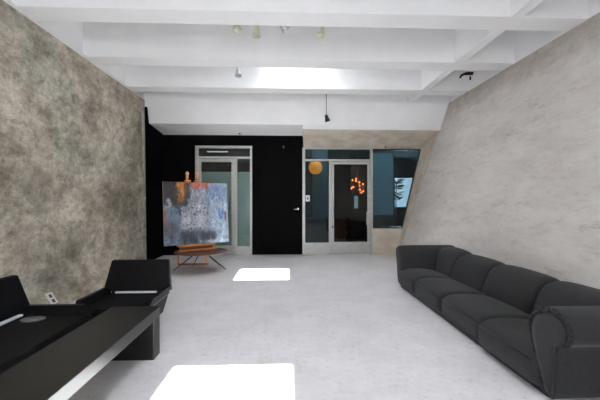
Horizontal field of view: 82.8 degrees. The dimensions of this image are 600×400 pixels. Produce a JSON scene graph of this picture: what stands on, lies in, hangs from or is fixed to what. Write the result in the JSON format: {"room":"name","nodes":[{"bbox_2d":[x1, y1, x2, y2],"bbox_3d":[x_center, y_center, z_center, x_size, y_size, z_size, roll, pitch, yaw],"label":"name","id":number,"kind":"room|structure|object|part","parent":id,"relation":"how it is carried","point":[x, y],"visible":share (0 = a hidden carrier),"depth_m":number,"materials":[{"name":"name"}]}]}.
{"room":"living room","nodes":[
{"label":"living room","id":0,"kind":"room"},
{"bbox_2d":[0,0,143,303],"bbox_3d":[-2.985,-0.400,2.037,0.490,3.300,9.500,0,0,-2],"label":"wall","id":1,"kind":"structure","parent":0,"point":[71,177],"depth_m":4.33,"materials":[{"name":"concrete"}]},
{"bbox_2d":[45,292,57,303],"bbox_3d":[-2.890,1.130,3.947,0.092,0.120,0.110,0,0,-2],"label":"wall outlet","id":2,"kind":"object","parent":1,"relation":"attached to","point":[51,298],"visible":0.83,"depth_m":3.94,"materials":[{"name":"white plastic"}]},
{"bbox_2d":[6,0,141,96],"bbox_3d":[-3.037,-2.062,4.312,0.022,0.022,4.850,0,0,-2],"label":"conduit","id":3,"kind":"object","parent":1,"relation":"attached to","point":[9,1],"visible":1,"depth_m":4.46,"materials":[{"name":"white plastic"}]},
{"bbox_2d":[145,107,302,258],"bbox_3d":[-0.067,-0.330,7.628,6.750,3.160,1.250,0,0,-2],"label":"wall","id":4,"kind":"structure","parent":0,"point":[168,158],"depth_m":7.85,"materials":[{"name":"black paint"}]},
{"bbox_2d":[142,98,146,258],"bbox_3d":[-3.233,-0.400,6.832,0.260,3.300,0.100,0,0,-2],"label":"trim","id":5,"kind":"structure","parent":4,"relation":"attached to","point":[143,100],"depth_m":6.80,"materials":[{"name":"concrete"}]},
{"bbox_2d":[195,146,251,254],"bbox_3d":[-1.769,-0.015,7.913,1.310,2.530,0.150,0,0,-2],"label":"door","id":6,"kind":"structure","parent":4,"relation":"in","point":[239,184],"depth_m":7.92,"materials":[{"name":"metal"}]},
{"bbox_2d":[260,160,300,253],"bbox_3d":[-0.447,0.145,7.900,0.950,2.190,0.075,0,0,-2],"label":"door","id":7,"kind":"structure","parent":4,"relation":"in","point":[280,180],"depth_m":7.93,"materials":[{"name":"black paint"}]},
{"bbox_2d":[302,147,372,254],"bbox_3d":[0.885,0.000,8.005,1.660,2.500,0.170,0,0,-2],"label":"door","id":8,"kind":"structure","parent":4,"relation":"in","point":[350,181],"depth_m":8.02,"materials":[{"name":"metal"}]},
{"bbox_3d":[1.196,0.050,8.036,0.795,1.830,0.008,0,0,-2],"label":"pane","id":9,"kind":"part","parent":8,"relation":"part of","materials":[{"name":"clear glass"}]},
{"bbox_2d":[303,129,439,148],"bbox_3d":[1.526,-1.413,7.626,2.967,0.354,0.875,0,0,-2],"label":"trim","id":10,"kind":"structure","parent":4,"relation":"attached to","point":[312,138],"depth_m":7.56,"materials":[{"name":"beige concrete"}]},
{"bbox_2d":[373,228,401,253],"bbox_3d":[2.075,0.950,8.135,0.758,0.600,0.200,0,0,-2],"label":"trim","id":11,"kind":"structure","parent":4,"relation":"attached to","point":[385,240],"depth_m":8.03,"materials":[{"name":"beige concrete"}]},
{"bbox_2d":[373,149,420,228],"bbox_3d":[2.299,-0.287,8.084,1.171,1.875,0.060,0,0,-2],"label":"window","id":12,"kind":"structure","parent":4,"relation":"in","point":[419,150],"depth_m":8.07,"materials":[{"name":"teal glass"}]},
{"bbox_2d":[3,0,599,135],"bbox_3d":[0.243,-2.255,2.811,7.100,1.510,11.000,0,0,-2],"label":"ceiling","id":13,"kind":"structure","parent":0,"point":[378,64],"depth_m":4.97,"materials":[{"name":"white paint"}]},
{"bbox_2d":[234,25,241,32],"bbox_3d":[-0.765,-2.404,4.113,0.104,0.732,0.148,0,0,-39],"label":"ceiling spotlight","id":14,"kind":"object","parent":13,"relation":"hanging from","point":[237,28],"visible":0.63,"depth_m":4.12,"materials":[{"name":"white plastic"}]},
{"bbox_2d":[235,68,241,77],"bbox_3d":[-0.982,-2.370,5.401,0.111,0.800,0.131,0,0,-2],"label":"ceiling spotlight","id":15,"kind":"object","parent":13,"relation":"hanging from","point":[238,73],"visible":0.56,"depth_m":5.39,"materials":[{"name":"white plastic"}]},
{"bbox_2d":[252,25,260,38],"bbox_3d":[-0.528,-2.383,4.136,0.104,0.775,0.113,0,0,-2],"label":"ceiling spotlight","id":16,"kind":"object","parent":13,"relation":"hanging from","point":[256,33],"visible":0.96,"depth_m":4.12,"materials":[{"name":"white plastic"}]},
{"bbox_2d":[280,26,288,32],"bbox_3d":[-0.211,-2.420,4.174,0.168,0.699,0.104,0,0,-40],"label":"ceiling spotlight","id":17,"kind":"object","parent":13,"relation":"hanging from","point":[284,29],"visible":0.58,"depth_m":4.16,"materials":[{"name":"white plastic"}]},
{"bbox_2d":[317,27,324,39],"bbox_3d":[0.263,-2.380,4.159,0.104,0.780,0.132,0,0,36],"label":"ceiling spotlight","id":18,"kind":"object","parent":13,"relation":"hanging from","point":[321,34],"visible":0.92,"depth_m":4.15,"materials":[{"name":"white plastic"}]},
{"bbox_2d":[325,94,329,121],"bbox_3d":[0.537,-2.169,6.762,0.104,1.202,0.144,0,0,35],"label":"ceiling spotlight","id":19,"kind":"object","parent":13,"relation":"hanging from","point":[327,119],"visible":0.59,"depth_m":6.74,"materials":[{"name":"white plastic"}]},
{"bbox_2d":[459,72,472,79],"bbox_3d":[2.862,-2.430,5.864,0.232,0.680,0.060,0,0,-2],"label":"lamp","id":20,"kind":"object","parent":13,"relation":"hanging from","point":[465,73],"visible":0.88,"depth_m":5.84,"materials":[{"name":"black metal"}]},
{"bbox_2d":[199,149,418,160],"bbox_3d":[1.072,-1.700,11.224,10.200,0.100,5.850,0,0,-2],"label":"ceiling","id":21,"kind":"structure","parent":0,"point":[332,154],"depth_m":12.06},
{"bbox_2d":[205,149,229,151],"bbox_3d":[-2.644,-1.607,10.907,0.750,0.086,0.080,0,0,-2],"label":"tube light","id":22,"kind":"object","parent":21,"relation":"attached to","point":[207,150],"visible":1,"depth_m":10.89,"materials":[{"name":"white plastic"}]},
{"bbox_2d":[309,150,321,173],"bbox_3d":[0.424,-1.190,9.323,0.380,0.920,0.380,0,0,-2],"label":"globe lamp","id":23,"kind":"object","parent":21,"relation":"hanging from","point":[314,167],"visible":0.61,"depth_m":9.19,"materials":[{"name":"orange glass"}]},
{"bbox_3d":[0.424,-0.920,9.323,0.380,0.380,0.380,0,0,-2],"label":"globe","id":24,"kind":"part","parent":23,"relation":"part of","materials":[{"name":"orange glass"}]},
{"bbox_2d":[312,150,327,218],"bbox_3d":[0.571,-0.575,9.669,0.440,2.150,0.080,0,0,-2],"label":"wall","id":25,"kind":"structure","parent":21,"relation":"attached to","point":[319,181],"depth_m":9.63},
{"bbox_2d":[202,160,416,226],"bbox_3d":[0.964,-0.200,14.047,10.200,2.900,0.200,0,0,-2],"label":"wall","id":26,"kind":"structure","parent":0,"point":[400,168],"depth_m":13.93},
{"bbox_2d":[394,177,412,207],"bbox_3d":[4.322,-0.350,14.161,0.880,1.300,0.070,0,0,-2],"label":"window","id":27,"kind":"structure","parent":26,"relation":"in","point":[394,177],"depth_m":14.12,"materials":[{"name":"glass"}]},
{"bbox_2d":[68,253,599,399],"bbox_3d":[0.245,1.310,2.761,7.100,0.120,10.900,0,0,-2],"label":"floor","id":28,"kind":"structure","parent":0,"point":[344,326],"depth_m":3.02,"materials":[{"name":"white paint"}]},
{"bbox_2d":[0,275,92,374],"bbox_3d":[-2.015,0.927,2.095,0.649,0.645,1.497,0,0,-2],"label":"settee","id":29,"kind":"object","parent":28,"relation":"on","point":[19,341],"visible":0.76,"depth_m":2.58,"materials":[{"name":"black leather"}]},
{"bbox_3d":[-2.272,0.757,2.085,0.134,0.304,1.497,0,0,-2],"label":"backrest","id":30,"kind":"part","parent":29,"relation":"part of","materials":[{"name":"black leather"}]},
{"bbox_2d":[20,316,45,322],"bbox_3d":[-2.083,0.922,2.652,0.170,0.014,0.136,0,0,-2],"label":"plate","id":31,"kind":"object","parent":29,"relation":"on","point":[30,319],"visible":1,"depth_m":2.63,"materials":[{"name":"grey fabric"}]},
{"bbox_3d":[-1.946,1.030,2.097,0.511,0.200,1.380,0,0,-2],"label":"seat","id":32,"kind":"part","parent":29,"relation":"part of","materials":[{"name":"black leather"}]},
{"bbox_3d":[-1.994,0.990,2.786,0.546,0.260,0.116,0,0,-2],"label":"panel","id":33,"kind":"part","parent":29,"relation":"part of","materials":[{"name":"black leather"}]},
{"bbox_2d":[0,306,159,399],"bbox_3d":[-1.305,1.058,1.746,0.385,0.385,2.090,0,0,-2],"label":"table","id":34,"kind":"object","parent":28,"relation":"on","point":[60,369],"visible":1,"depth_m":1.97,"materials":[{"name":"black laminate"}]},
{"bbox_3d":[-1.343,1.100,2.726,0.385,0.300,0.130,0,0,-2],"label":"leg","id":35,"kind":"part","parent":34,"relation":"part of","materials":[{"name":"black laminate"}]},
{"bbox_2d":[75,259,171,319],"bbox_3d":[-1.629,0.927,3.218,0.657,0.645,0.639,0,0,-2],"label":"lounge chair","id":36,"kind":"object","parent":28,"relation":"on","point":[132,282],"visible":0.51,"depth_m":3.41,"materials":[{"name":"black leather"}]},
{"bbox_3d":[-1.897,0.990,3.161,0.116,0.260,0.536,0,0,-2],"label":"panel","id":37,"kind":"part","parent":36,"relation":"part of","materials":[{"name":"black leather"}]},
{"bbox_3d":[-1.627,1.030,3.150,0.540,0.200,0.501,0,0,-2],"label":"seat","id":38,"kind":"part","parent":36,"relation":"part of","materials":[{"name":"black leather"}]},
{"bbox_3d":[-1.639,0.757,3.470,0.657,0.304,0.134,0,0,-2],"label":"backrest","id":39,"kind":"part","parent":36,"relation":"part of","materials":[{"name":"black leather"}]},
{"bbox_3d":[-1.358,0.990,3.181,0.116,0.260,0.536,0,0,-2],"label":"panel","id":40,"kind":"part","parent":36,"relation":"part of","materials":[{"name":"black leather"}]},
{"bbox_2d":[173,248,227,270],"bbox_3d":[-1.786,1.069,6.076,0.965,0.358,0.920,0,0,-2],"label":"coffee table","id":41,"kind":"object","parent":28,"relation":"on","point":[216,251],"visible":0.91,"depth_m":5.93,"materials":[{"name":"brown wood"}]},
{"bbox_2d":[177,172,215,251],"bbox_3d":[-1.876,0.180,6.123,0.670,1.420,0.256,0,0,-36],"label":"easel","id":42,"kind":"object","parent":41,"relation":"on","point":[204,246],"visible":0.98,"depth_m":6.08,"materials":[{"name":"orange wood"}]},
{"bbox_2d":[162,181,228,245],"bbox_3d":[-1.855,0.215,6.137,1.170,1.101,0.129,0,0,-36],"label":"painting","id":43,"kind":"object","parent":42,"relation":"on","point":[193,212],"visible":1,"depth_m":6.09,"materials":[{"name":"paint"}]},
{"bbox_3d":[-1.853,0.832,6.092,0.590,0.067,0.030,0,0,-36],"label":"rail","id":44,"kind":"part","parent":42,"relation":"part of","materials":[{"name":"brown wood"}]},
{"bbox_2d":[177,243,215,247],"bbox_3d":[-1.845,0.783,6.073,0.660,0.030,0.130,0,0,-36],"label":"tray","id":45,"kind":"object","parent":42,"relation":"on","point":[203,244],"depth_m":6.05,"materials":[{"name":"orange wood"}]},
{"bbox_3d":[-1.809,0.862,6.032,0.670,0.027,0.030,0,0,-36],"label":"rail","id":46,"kind":"part","parent":42,"relation":"part of","materials":[{"name":"orange wood"}]},
{"bbox_2d":[396,245,599,398],"bbox_3d":[1.934,0.951,3.573,0.999,0.598,3.251,0,0,-2],"label":"sofa","id":47,"kind":"object","parent":28,"relation":"on","point":[544,328],"visible":1,"depth_m":2.83,"materials":[{"name":"grey fabric"}]},
{"bbox_2d":[399,268,451,293],"bbox_3d":[1.744,1.095,4.650,0.640,0.271,0.600,0,0,-2],"label":"seat cushion","id":48,"kind":"object","parent":47,"relation":"on","point":[408,277],"depth_m":4.58,"materials":[{"name":"grey fabric"}]},
{"bbox_3d":[1.894,0.943,5.036,0.890,0.575,0.340,0,0,-2],"label":"armrest","id":49,"kind":"part","parent":47,"relation":"part of","materials":[{"name":"grey fabric"}]},
{"bbox_2d":[415,277,485,311],"bbox_3d":[1.769,1.095,3.981,0.640,0.271,0.760,0,0,-2],"label":"seat cushion","id":50,"kind":"object","parent":47,"relation":"on","point":[431,291],"depth_m":3.89,"materials":[{"name":"grey fabric"}]},
{"bbox_3d":[2.168,0.938,4.806,0.440,0.565,0.600,0,0,-2],"label":"backrest","id":51,"kind":"part","parent":47,"relation":"part of","materials":[{"name":"grey fabric"}]},
{"bbox_3d":[2.193,0.949,4.152,0.440,0.542,0.730,0,0,-2],"label":"backrest","id":52,"kind":"part","parent":47,"relation":"part of","materials":[{"name":"grey fabric"}]},
{"bbox_2d":[442,294,529,339],"bbox_3d":[1.798,1.095,3.236,0.640,0.271,0.750,0,0,-2],"label":"seat cushion","id":53,"kind":"object","parent":47,"relation":"on","point":[464,312],"depth_m":3.15,"materials":[{"name":"grey fabric"}]},
{"bbox_2d":[478,318,543,386],"bbox_3d":[1.790,1.095,2.520,0.640,0.271,0.700,0,0,-2],"label":"seat cushion","id":54,"kind":"object","parent":47,"relation":"on","point":[507,340],"depth_m":2.45,"materials":[{"name":"grey fabric"}]},
{"bbox_3d":[2.221,0.949,3.417,0.440,0.542,0.760,0,0,-2],"label":"backrest","id":55,"kind":"part","parent":47,"relation":"part of","materials":[{"name":"grey fabric"}]},
{"bbox_3d":[1.541,0.941,2.114,0.018,0.499,0.278,0,0,-2],"label":"panel","id":56,"kind":"part","parent":47,"relation":"part of","materials":[{"name":"grey fabric"}]},
{"bbox_3d":[1.998,0.940,2.130,0.905,0.580,0.375,0,0,-2],"label":"armrest","id":57,"kind":"part","parent":47,"relation":"part of","materials":[{"name":"grey fabric"}]},
{"bbox_3d":[2.253,0.949,2.578,0.440,0.542,0.940,0,0,-2],"label":"backrest","id":58,"kind":"part","parent":47,"relation":"part of","materials":[{"name":"grey fabric"}]},
{"bbox_2d":[402,12,599,288],"bbox_3d":[3.014,-0.400,2.842,1.040,3.300,10.650,0,0,-2],"label":"wall","id":59,"kind":"structure","parent":0,"point":[512,176],"depth_m":4.28,"materials":[{"name":"grey paint"}]},
{"bbox_2d":[398,132,438,245],"bbox_3d":[2.639,-0.117,7.686,0.686,2.735,0.840,0,0,-2],"label":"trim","id":60,"kind":"structure","parent":59,"relation":"attached to","point":[426,151],"depth_m":7.79,"materials":[{"name":"beige concrete"}]},
{"bbox_3d":[1.072,1.312,11.224,10.200,0.115,5.850,0,0,-2],"label":"floor","id":61,"kind":"structure","parent":0,"visible":0},
{"bbox_2d":[305,217,327,241],"bbox_3d":[0.716,0.873,10.060,1.300,0.755,0.650,0,0,-2],"label":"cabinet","id":62,"kind":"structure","parent":61,"relation":"on","point":[316,230],"depth_m":9.77,"materials":[{"name":"grey wood"}]},
{"bbox_2d":[350,153,359,158],"bbox_3d":[1.928,-0.200,11.857,0.320,2.900,0.150,0,0,-2],"label":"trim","id":63,"kind":"structure","parent":61,"relation":"on","point":[352,155],"depth_m":11.78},
{"bbox_2d":[393,178,404,226],"bbox_3d":[3.163,0.253,11.151,0.552,1.993,0.514,0,0,-2],"label":"potted plant","id":64,"kind":"object","parent":61,"relation":"on","point":[397,197],"visible":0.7,"depth_m":11.11,"materials":[{"name":"green plant"}]},
{"bbox_3d":[3.147,0.125,11.128,0.056,1.551,0.036,0,0,-2],"label":"stem","id":65,"kind":"part","parent":64,"relation":"part of","materials":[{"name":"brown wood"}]},
{"label":"outside","id":66,"kind":"structure","parent":0,"visible":0},
{"bbox_2d":[373,153,392,214],"bbox_3d":[2.325,-0.485,9.736,0.670,1.770,0.080,0,0,-2],"label":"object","id":67,"kind":"structure","parent":66,"point":[382,162],"depth_m":9.70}
]}

